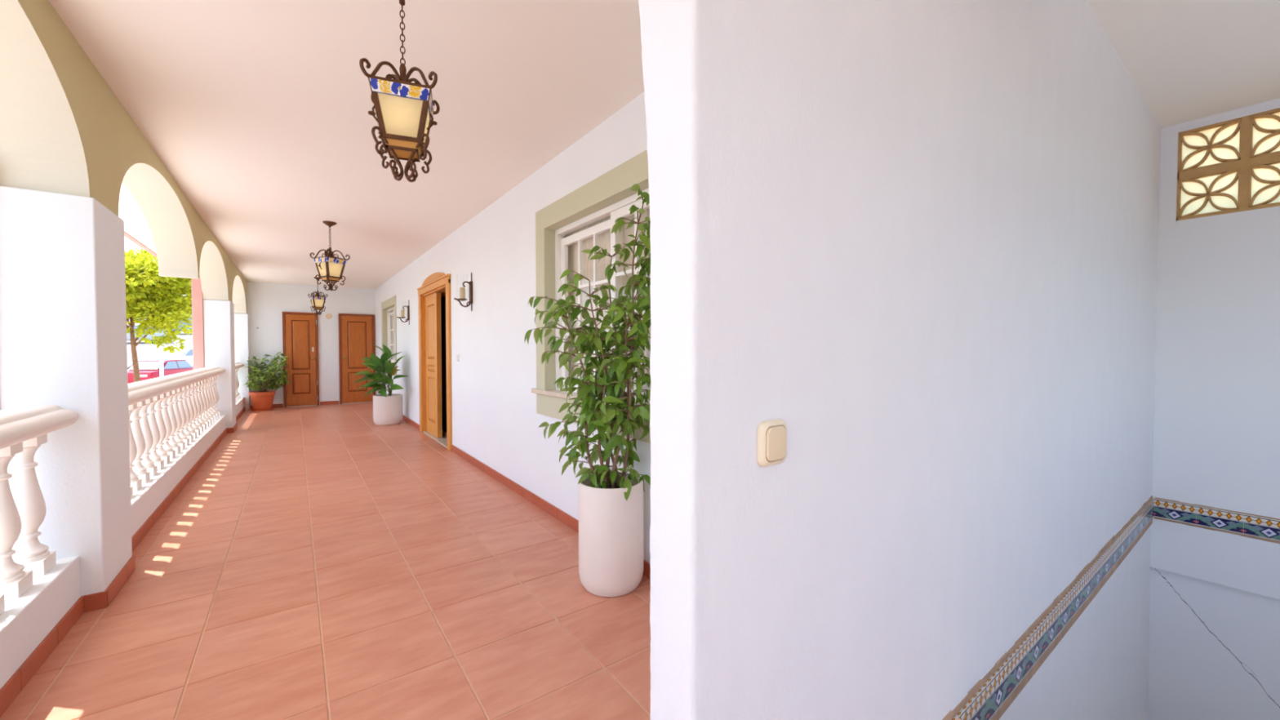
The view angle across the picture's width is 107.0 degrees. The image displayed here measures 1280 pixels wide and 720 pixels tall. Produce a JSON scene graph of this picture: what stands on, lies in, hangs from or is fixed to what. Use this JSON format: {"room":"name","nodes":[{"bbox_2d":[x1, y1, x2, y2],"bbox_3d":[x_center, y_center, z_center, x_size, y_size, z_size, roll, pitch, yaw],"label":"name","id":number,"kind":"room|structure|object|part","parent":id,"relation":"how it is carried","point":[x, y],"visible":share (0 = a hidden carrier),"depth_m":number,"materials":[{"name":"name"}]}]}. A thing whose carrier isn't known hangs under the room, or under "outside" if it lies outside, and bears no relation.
{"room":"covered balcony walkway","nodes":[
{"label":"covered balcony walkway","id":0,"kind":"room"},
{"bbox_2d":[0,186,132,595],"bbox_3d":[-2.896,0.642,2.348,0.415,4.100,0.533,-1,2,-36],"label":"pillar","id":1,"kind":"structure","parent":0,"point":[63,314],"depth_m":2.21,"materials":[{"name":"white paint"}]},
{"bbox_2d":[0,0,247,314],"bbox_3d":[-3.838,-1.297,3.670,0.285,0.983,14.900,-1,2,-36],"label":"wall","id":2,"kind":"structure","parent":0,"point":[64,130],"depth_m":2.20,"materials":[{"name":"paint"}]},
{"bbox_2d":[118,182,157,257],"bbox_3d":[-4.659,-1.721,3.865,0.800,0.165,16.200,-1,2,-36],"label":"eave","id":3,"kind":"object","parent":2,"relation":"attached to","point":[136,228],"depth_m":5.84,"materials":[{"name":"paint"}]},
{"bbox_2d":[191,275,235,427],"bbox_3d":[-6.390,0.533,7.130,0.415,4.100,0.570,-1,2,-36],"label":"pillar","id":4,"kind":"structure","parent":0,"point":[212,321],"depth_m":6.94,"materials":[{"name":"white paint"}]},
{"bbox_2d":[246,281,376,408],"bbox_3d":[-7.261,-0.305,10.530,2.900,2.660,0.222,-1,2,-36],"label":"wall","id":5,"kind":"structure","parent":0,"point":[266,303],"depth_m":10.32,"materials":[{"name":"white paint"}]},
{"bbox_2d":[234,313,249,410],"bbox_3d":[-8.159,0.046,9.635,0.305,1.960,0.220,-1,2,-36],"label":"pillar","id":6,"kind":"structure","parent":5,"relation":"attached to","point":[241,320],"depth_m":9.58,"materials":[{"name":"white paint"}]},
{"bbox_2d":[249,400,338,408],"bbox_3d":[-7.468,0.972,10.290,1.556,0.078,0.011,-1,2,-36],"label":"baseboard","id":7,"kind":"structure","parent":5,"relation":"attached to","point":[328,402],"depth_m":10.57,"materials":[{"name":"tile"}]},
{"bbox_2d":[282,311,319,407],"bbox_3d":[-7.367,-0.012,10.291,0.630,2.045,0.092,-1,2,-36],"label":"door","id":8,"kind":"structure","parent":5,"relation":"in","point":[300,344],"depth_m":10.30,"materials":[{"name":"brown wood"}]},
{"bbox_3d":[-7.380,-0.327,10.302,0.321,1.075,0.016,-1,2,-36],"label":"panel","id":9,"kind":"part","parent":8,"relation":"part of","materials":[{"name":"red wood"}]},
{"bbox_3d":[-7.380,0.518,10.321,0.321,0.445,0.016,-1,2,-36],"label":"panel","id":10,"kind":"part","parent":8,"relation":"part of","materials":[{"name":"red wood"}]},
{"bbox_2d":[338,313,375,404],"bbox_3d":[-6.513,-0.031,10.915,0.715,2.055,0.092,-1,2,-36],"label":"door","id":11,"kind":"structure","parent":5,"relation":"in","point":[356,333],"depth_m":10.89,"materials":[{"name":"brown wood"}]},
{"bbox_3d":[-6.526,-0.346,10.925,0.379,1.085,0.016,-1,2,-36],"label":"panel","id":12,"kind":"part","parent":11,"relation":"part of","materials":[{"name":"red wood"}]},
{"bbox_3d":[-6.526,0.503,10.945,0.379,0.445,0.016,-1,2,-36],"label":"panel","id":13,"kind":"part","parent":11,"relation":"part of","materials":[{"name":"red wood"}]},
{"bbox_2d":[440,295,446,432],"bbox_3d":[-1.517,-0.234,7.414,2.700,2.860,3.470,-1,2,-36],"label":"wall","id":14,"kind":"structure","parent":0,"point":[443,298],"depth_m":8.10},
{"bbox_2d":[0,402,961,719],"bbox_3d":[-2.897,1.267,4.539,2.960,0.250,15.100,-1,2,-36],"label":"floor","id":15,"kind":"structure","parent":0,"point":[321,562],"depth_m":2.30,"materials":[{"name":"tile"}]},
{"bbox_2d":[0,555,80,688],"bbox_3d":[-1.956,1.093,1.101,0.230,0.294,2.645,-1,2,-36],"label":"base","id":16,"kind":"object","parent":15,"relation":"on","point":[26,620],"visible":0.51,"depth_m":1.86,"materials":[{"name":"white paint"}]},
{"bbox_2d":[0,404,78,614],"bbox_3d":[-1.956,0.588,1.089,0.244,0.715,2.643,-1,2,-36],"label":"balustrade","id":17,"kind":"object","parent":16,"relation":"on","point":[24,429],"visible":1,"depth_m":1.98,"materials":[{"name":"white stone"}]},
{"bbox_3d":[-1.956,0.283,1.082,0.244,0.106,2.643,-1,2,-36],"label":"handrail","id":18,"kind":"part","parent":17,"relation":"part of","materials":[{"name":"white stone"}]},
{"bbox_2d":[0,406,244,717],"bbox_3d":[-4.520,1.095,4.880,0.086,0.078,11.766,-1,2,-36],"label":"baseboard","id":19,"kind":"structure","parent":15,"relation":"on","point":[23,675],"depth_m":2.24,"materials":[{"name":"tile"}]},
{"bbox_2d":[130,414,226,537],"bbox_3d":[-4.623,1.010,4.751,0.230,0.294,5.412,-1,2,-36],"label":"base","id":20,"kind":"object","parent":15,"relation":"on","point":[144,501],"visible":0.28,"depth_m":3.86,"materials":[{"name":"white paint"}]},
{"bbox_2d":[128,366,225,496],"bbox_3d":[-4.623,0.505,4.740,0.244,0.715,5.410,-1,2,-36],"label":"balustrade","id":21,"kind":"object","parent":20,"relation":"on","point":[166,413],"visible":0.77,"depth_m":4.12,"materials":[{"name":"white stone"}]},
{"bbox_3d":[-4.623,0.200,4.733,0.244,0.106,5.410,-1,2,-36],"label":"handrail","id":22,"kind":"part","parent":21,"relation":"part of","materials":[{"name":"white stone"}]},
{"bbox_2d":[235,396,244,416],"bbox_3d":[-7.328,0.926,8.454,0.230,0.294,2.700,-1,2,-36],"label":"parapet","id":23,"kind":"object","parent":15,"relation":"on","point":[240,402],"visible":0.16,"depth_m":8.88,"materials":[{"name":"white paint"}]},
{"bbox_2d":[235,361,244,401],"bbox_3d":[-7.328,0.420,8.442,0.244,0.715,2.699,-1,2,-36],"label":"balustrade","id":24,"kind":"object","parent":23,"relation":"on","point":[237,364],"visible":0.12,"depth_m":9.17,"materials":[{"name":"white stone"}]},
{"bbox_3d":[-7.328,0.116,8.435,0.244,0.106,2.699,-1,2,-36],"label":"handrail","id":25,"kind":"part","parent":24,"relation":"part of","materials":[{"name":"white stone"}]},
{"bbox_2d":[243,351,289,411],"bbox_3d":[-7.567,0.432,9.625,0.760,1.189,0.877,-1,2,-36],"label":"bushy plant","id":26,"kind":"object","parent":15,"relation":"on","point":[261,400],"visible":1,"depth_m":9.59,"materials":[{"name":"green plant"}]},
{"bbox_3d":[-7.687,0.818,9.638,0.432,0.355,0.432,-1,2,-36],"label":"plant pot","id":27,"kind":"part","parent":26,"relation":"part of","materials":[{"name":"ceramic"}]},
{"bbox_2d":[352,344,407,425],"bbox_3d":[-4.307,0.401,7.830,0.783,1.333,1.105,-1,2,-36],"label":"plant","id":28,"kind":"object","parent":15,"relation":"on","point":[387,408],"visible":1,"depth_m":7.74,"materials":[{"name":"green plant"}]},
{"bbox_3d":[-4.213,0.824,7.916,0.440,0.482,0.440,-1,2,-36],"label":"plant pot","id":29,"kind":"part","parent":28,"relation":"part of","materials":[{"name":"beige ceramic"}]},
{"bbox_2d":[524,183,650,596],"bbox_3d":[-0.219,0.164,2.497,0.767,2.048,0.492,1,2,41],"label":"potted plant","id":30,"kind":"object","parent":15,"relation":"on","point":[611,502],"visible":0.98,"depth_m":2.41,"materials":[{"name":"green plant"}]},
{"bbox_2d":[374,92,650,563],"bbox_3d":[-2.626,-0.211,6.431,0.250,2.660,11.910,-1,2,-36],"label":"wall","id":31,"kind":"structure","parent":0,"point":[495,420],"depth_m":4.26,"materials":[{"name":"white paint"}]},
{"bbox_2d":[381,295,397,375],"bbox_3d":[-5.001,-0.469,9.608,0.237,1.510,1.870,-1,2,-36],"label":"window","id":32,"kind":"structure","parent":31,"relation":"in","point":[388,305],"depth_m":10.11,"materials":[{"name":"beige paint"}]},
{"bbox_3d":[-4.983,-0.488,9.621,0.057,1.160,1.458,-1,2,-36],"label":"frame","id":33,"kind":"part","parent":32,"relation":"part of","materials":[{"name":"white paint"}]},
{"bbox_3d":[-5.168,-0.475,9.906,0.030,1.055,0.702,-1,2,-36],"label":"sash frame","id":34,"kind":"part","parent":32,"relation":"part of","materials":[{"name":"white paint"}]},
{"bbox_3d":[-4.785,-0.477,9.345,0.030,1.085,0.702,-1,2,-36],"label":"sash frame","id":35,"kind":"part","parent":32,"relation":"part of","materials":[{"name":"white paint"}]},
{"bbox_2d":[396,300,409,322],"bbox_3d":[-3.908,-0.788,7.804,0.187,0.410,0.114,-1,2,-36],"label":"wall sconce","id":36,"kind":"object","parent":31,"relation":"attached to","point":[402,312],"visible":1,"depth_m":7.81,"materials":[{"name":"metal"}]},
{"bbox_3d":[-3.909,-0.758,7.804,0.186,0.276,0.017,-1,2,-36],"label":"arm","id":37,"kind":"part","parent":36,"relation":"part of","materials":[{"name":"metal"}]},
{"bbox_2d":[400,309,404,316],"bbox_3d":[-3.914,-0.767,7.801,0.060,0.124,0.058,-1,2,-36],"label":"candle","id":38,"kind":"object","parent":36,"relation":"on","point":[402,313],"depth_m":7.78,"materials":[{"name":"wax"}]},
{"bbox_3d":[-3.842,-0.789,7.853,0.022,0.410,0.060,-1,2,-36],"label":"plate","id":39,"kind":"part","parent":36,"relation":"part of","materials":[{"name":"metal"}]},
{"bbox_2d":[417,272,452,450],"bbox_3d":[-2.504,-0.039,6.698,0.846,2.263,1.740,-1,2,-36],"label":"door","id":40,"kind":"structure","parent":31,"relation":"in","point":[436,286],"depth_m":6.63,"materials":[{"name":"brown wood"}]},
{"bbox_3d":[-3.289,0.033,7.108,0.030,2.100,0.135,-1,2,-36],"label":"casing","id":41,"kind":"part","parent":40,"relation":"part of","materials":[{"name":"brown wood"}]},
{"bbox_3d":[-2.990,-0.400,6.787,0.016,0.780,0.425,-1,2,-36],"label":"panel","id":42,"kind":"part","parent":40,"relation":"part of","materials":[{"name":"brown wood"}]},
{"bbox_3d":[-2.990,0.120,6.799,0.016,0.100,0.425,-1,2,-36],"label":"panel","id":43,"kind":"part","parent":40,"relation":"part of","materials":[{"name":"brown wood"}]},
{"bbox_3d":[-2.990,0.570,6.809,0.016,0.640,0.425,-1,2,-36],"label":"panel","id":44,"kind":"part","parent":40,"relation":"part of","materials":[{"name":"brown wood"}]},
{"bbox_3d":[-2.354,0.062,5.828,0.030,2.100,0.135,-1,2,-36],"label":"casing","id":45,"kind":"part","parent":40,"relation":"part of","materials":[{"name":"brown wood"}]},
{"bbox_2d":[456,354,459,361],"bbox_3d":[-2.130,-0.028,5.528,0.020,0.085,0.085,-1,2,-36],"label":"light switch","id":46,"kind":"object","parent":31,"relation":"attached to","point":[457,355],"visible":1,"depth_m":5.50,"materials":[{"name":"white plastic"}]},
{"bbox_2d":[453,272,472,311],"bbox_3d":[-1.879,-0.730,5.027,0.187,0.410,0.114,-1,2,-36],"label":"wall sconce","id":47,"kind":"object","parent":31,"relation":"attached to","point":[462,290],"visible":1,"depth_m":5.03,"materials":[{"name":"metal"}]},
{"bbox_2d":[459,287,465,298],"bbox_3d":[-1.885,-0.709,5.023,0.060,0.124,0.058,-1,2,-36],"label":"candle","id":48,"kind":"object","parent":47,"relation":"on","point":[462,290],"depth_m":5.00,"materials":[{"name":"wax"}]},
{"bbox_3d":[-1.879,-0.700,5.027,0.186,0.276,0.017,-1,2,-36],"label":"arm","id":49,"kind":"part","parent":47,"relation":"part of","materials":[{"name":"metal"}]},
{"bbox_3d":[-1.813,-0.731,5.075,0.022,0.410,0.060,-1,2,-36],"label":"plate","id":50,"kind":"part","parent":47,"relation":"part of","materials":[{"name":"metal"}]},
{"bbox_2d":[402,415,650,579],"bbox_3d":[-2.731,1.061,6.383,0.011,0.078,11.884,-1,2,-36],"label":"baseboard","id":51,"kind":"structure","parent":31,"relation":"attached to","point":[551,509],"depth_m":3.94,"materials":[{"name":"tile"}]},
{"bbox_2d":[531,150,650,443],"bbox_3d":[-0.185,-0.350,3.015,0.237,1.573,1.980,-1,2,-36],"label":"window","id":52,"kind":"structure","parent":31,"relation":"in","point":[587,215],"depth_m":3.35,"materials":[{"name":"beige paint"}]},
{"bbox_3d":[-0.230,0.260,2.996,0.125,0.034,1.980,-1,2,-36],"label":"sill","id":53,"kind":"part","parent":52,"relation":"part of","materials":[{"name":"stone"}]},
{"bbox_3d":[-0.368,-0.357,3.336,0.030,1.118,0.757,-1,2,-36],"label":"sash frame","id":54,"kind":"part","parent":52,"relation":"part of","materials":[{"name":"white paint"}]},
{"bbox_3d":[-0.167,-0.370,3.029,0.057,1.223,1.568,-1,2,-36],"label":"frame","id":55,"kind":"part","parent":52,"relation":"part of","materials":[{"name":"white paint"}]},
{"bbox_2d":[565,208,650,387],"bbox_3d":[-0.103,-0.377,3.075,0.034,1.223,1.580,-1,2,-36],"label":"curtain","id":56,"kind":"object","parent":52,"relation":"hanging from","point":[603,238],"depth_m":3.31,"materials":[{"name":"white fabric"}]},
{"bbox_3d":[0.047,-0.358,2.731,0.030,1.148,0.757,-1,2,-36],"label":"sash frame","id":57,"kind":"part","parent":52,"relation":"part of","materials":[{"name":"white paint"}]},
{"bbox_2d":[578,471,643,596],"bbox_3d":[-0.153,0.911,2.510,0.344,0.555,0.344,-1,2,-36],"label":"plant pot","id":58,"kind":"object","parent":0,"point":[611,514],"depth_m":2.36,"materials":[{"name":"beige ceramic"}]},
{"bbox_2d":[48,0,1279,289],"bbox_3d":[-1.070,-1.813,5.804,6.815,0.570,15.100,-1,2,-36],"label":"ceiling","id":59,"kind":"structure","parent":0,"point":[257,110],"depth_m":2.73,"materials":[{"name":"paint"}]},
{"bbox_2d":[307,276,328,315],"bbox_3d":[-6.281,-1.243,9.231,0.275,0.725,0.275,1,2,44],"label":"lantern","id":60,"kind":"object","parent":59,"relation":"hanging from","point":[317,301],"visible":0.96,"depth_m":9.20,"materials":[{"name":"metal"}]},
{"bbox_3d":[-6.281,-1.140,9.233,0.226,0.251,0.226,1,2,44],"label":"frame","id":61,"kind":"part","parent":60,"relation":"part of","materials":[{"name":"metal"}]},
{"bbox_3d":[-6.218,-1.126,9.173,0.035,0.192,0.210,1,2,44],"label":"glass pane","id":62,"kind":"part","parent":60,"relation":"part of","materials":[{"name":"beige glass"}]},
{"bbox_2d":[310,221,350,290],"bbox_3d":[-3.416,-1.141,5.220,0.275,0.747,0.275,1,1,26],"label":"hanging lantern","id":63,"kind":"object","parent":59,"relation":"hanging from","point":[330,268],"visible":1,"depth_m":5.18,"materials":[{"name":"metal"}]},
{"bbox_3d":[-3.454,-1.012,5.144,0.210,0.192,0.035,1,1,26],"label":"glass pane","id":64,"kind":"part","parent":63,"relation":"part of","materials":[{"name":"beige glass"}]},
{"bbox_3d":[-3.416,-1.026,5.223,0.226,0.251,0.226,1,1,26],"label":"frame","id":65,"kind":"part","parent":63,"relation":"part of","materials":[{"name":"metal"}]},
{"bbox_2d":[321,277,339,282],"bbox_3d":[-3.416,-0.891,5.226,0.185,0.046,0.185,-1,2,-36],"label":"tray","id":66,"kind":"object","parent":63,"relation":"on","point":[330,279],"depth_m":5.19,"materials":[{"name":"glass"}]},
{"bbox_3d":[-3.337,-1.013,5.185,0.035,0.192,0.210,1,1,26],"label":"glass pane","id":67,"kind":"part","parent":63,"relation":"part of","materials":[{"name":"beige glass"}]},
{"bbox_2d":[359,0,439,182],"bbox_3d":[-0.868,-1.049,1.733,0.241,0.771,0.241,-1,1,-21],"label":"lantern","id":68,"kind":"object","parent":59,"relation":"hanging from","point":[404,108],"visible":1,"depth_m":1.68,"materials":[{"name":"metal"}]},
{"bbox_3d":[-0.840,-0.879,1.665,0.184,0.168,0.031,-1,1,-21],"label":"glass pane","id":69,"kind":"part","parent":68,"relation":"part of","materials":[{"name":"beige glass"}]},
{"bbox_3d":[-0.868,-0.892,1.736,0.198,0.220,0.198,-1,1,-21],"label":"frame","id":70,"kind":"part","parent":68,"relation":"part of","materials":[{"name":"metal"}]},
{"bbox_3d":[-0.868,-1.349,1.726,0.018,0.111,0.018,-1,2,-44],"label":"hanging rod","id":71,"kind":"part","parent":68,"relation":"part of","materials":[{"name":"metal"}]},
{"bbox_2d":[386,137,422,162],"bbox_3d":[-0.868,-0.773,1.739,0.147,0.040,0.147,-1,2,-36],"label":"tray","id":72,"kind":"object","parent":68,"relation":"on","point":[405,148],"depth_m":1.70,"materials":[{"name":"glass"}]},
{"bbox_3d":[-0.796,-0.881,1.764,0.031,0.168,0.184,-1,1,-21],"label":"glass pane","id":73,"kind":"part","parent":68,"relation":"part of","materials":[{"name":"beige glass"}]},
{"bbox_2d":[638,0,1161,719],"bbox_3d":[2.172,1.458,2.508,5.553,6.660,0.137,-1,2,-36],"label":"wall partition","id":74,"kind":"structure","parent":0,"point":[918,239],"depth_m":1.33,"materials":[{"name":"paint"}]},
{"bbox_2d":[756,418,786,466],"bbox_3d":[0.285,0.176,1.004,0.088,0.096,0.020,-1,2,-36],"label":"light switch","id":75,"kind":"object","parent":74,"relation":"attached to","point":[771,435],"visible":1,"depth_m":0.99,"materials":[{"name":"beige plastic"}]},
{"bbox_2d":[942,495,1279,719],"bbox_3d":[3.264,1.308,1.477,4.599,0.248,2.814,-1,2,-36],"label":"tile border","id":76,"kind":"structure","parent":74,"relation":"attached to","point":[991,700],"depth_m":2.51,"materials":[{"name":"multicoloured tile"}]},
{"bbox_2d":[1147,98,1279,719],"bbox_3d":[5.213,1.450,2.882,0.200,6.660,2.850,-1,2,-36],"label":"wall","id":77,"kind":"structure","parent":0,"point":[1215,622],"depth_m":3.70,"materials":[{"name":"paint"}]},
{"bbox_2d":[1176,107,1279,221],"bbox_3d":[4.794,-1.470,3.280,0.071,0.710,1.417,-1,2,-36],"label":"window","id":78,"kind":"structure","parent":77,"relation":"in","point":[1232,166],"depth_m":3.63,"materials":[{"name":"brown wood"}]},
{"bbox_3d":[4.487,-1.300,3.735,0.006,0.300,0.300,-1,2,-36],"label":"pane","id":79,"kind":"part","parent":78,"relation":"part of","materials":[{"name":"white glass"}]},
{"bbox_3d":[4.487,-1.670,3.726,0.006,0.300,0.300,-1,2,-36],"label":"pane","id":80,"kind":"part","parent":78,"relation":"part of","materials":[{"name":"white glass"}]},
{"bbox_3d":[4.694,-1.294,3.451,0.006,0.300,0.300,-1,2,-36],"label":"pane","id":81,"kind":"part","parent":78,"relation":"part of","materials":[{"name":"white glass"}]},
{"bbox_3d":[4.694,-1.664,3.442,0.006,0.300,0.300,-1,2,-36],"label":"pane","id":82,"kind":"part","parent":78,"relation":"part of","materials":[{"name":"white glass"}]},
{"label":"outside","id":83,"kind":"structure","parent":0,"visible":0},
{"bbox_2d":[126,320,192,367],"bbox_3d":[-51.394,0.826,15.113,54.800,12.690,135.000,-1,2,-36],"label":"street","id":84,"kind":"structure","parent":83,"point":[144,350],"depth_m":40.28,"materials":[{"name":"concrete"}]},
{"bbox_2d":[126,327,171,340],"bbox_3d":[-45.115,-2.238,42.486,1.720,1.410,4.260,1,2,34],"label":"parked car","id":85,"kind":"object","parent":84,"relation":"on","point":[148,336],"visible":0.08,"depth_m":42.54,"materials":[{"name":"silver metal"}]},
{"bbox_2d":[127,360,193,383],"bbox_3d":[-24.634,0.711,24.164,1.720,1.410,4.260,0,1,-18],"label":"parked car","id":86,"kind":"object","parent":84,"relation":"on","point":[148,369],"visible":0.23,"depth_m":23.52,"materials":[{"name":"red paint"}]},
{"bbox_2d":[139,348,193,367],"bbox_3d":[-28.342,-0.023,29.506,1.720,1.410,4.260,0,1,-6],"label":"parked car","id":87,"kind":"object","parent":84,"relation":"on","point":[187,354],"visible":0.14,"depth_m":28.53,"materials":[{"name":"white paint"}]},
{"bbox_2d":[163,316,192,332],"bbox_3d":[-51.045,-3.911,53.496,1.720,1.920,4.260,1,1,24],"label":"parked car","id":88,"kind":"object","parent":84,"relation":"on","point":[184,323],"visible":0.04,"depth_m":52.62,"materials":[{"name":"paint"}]},
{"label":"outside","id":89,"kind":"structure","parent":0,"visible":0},
{"bbox_3d":[-15.055,0.102,41.647,35.200,12.690,135.000,-1,2,-36],"label":"pavement","id":90,"kind":"object","parent":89,"visible":0},
{"bbox_2d":[124,247,192,382],"bbox_3d":[-17.265,-0.700,16.652,4.352,6.738,4.763,0,1,-16],"label":"street tree","id":91,"kind":"object","parent":90,"relation":"on","point":[148,294],"visible":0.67,"depth_m":16.21,"materials":[{"name":"green plant"}]},
{"bbox_2d":[159,345,164,377],"bbox_3d":[-15.643,1.251,15.502,0.100,3.440,0.100,-1,2,-36],"label":"post","id":92,"kind":"object","parent":90,"relation":"on","point":[161,348],"visible":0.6,"depth_m":15.44,"materials":[{"name":"white paint"}]}
]}

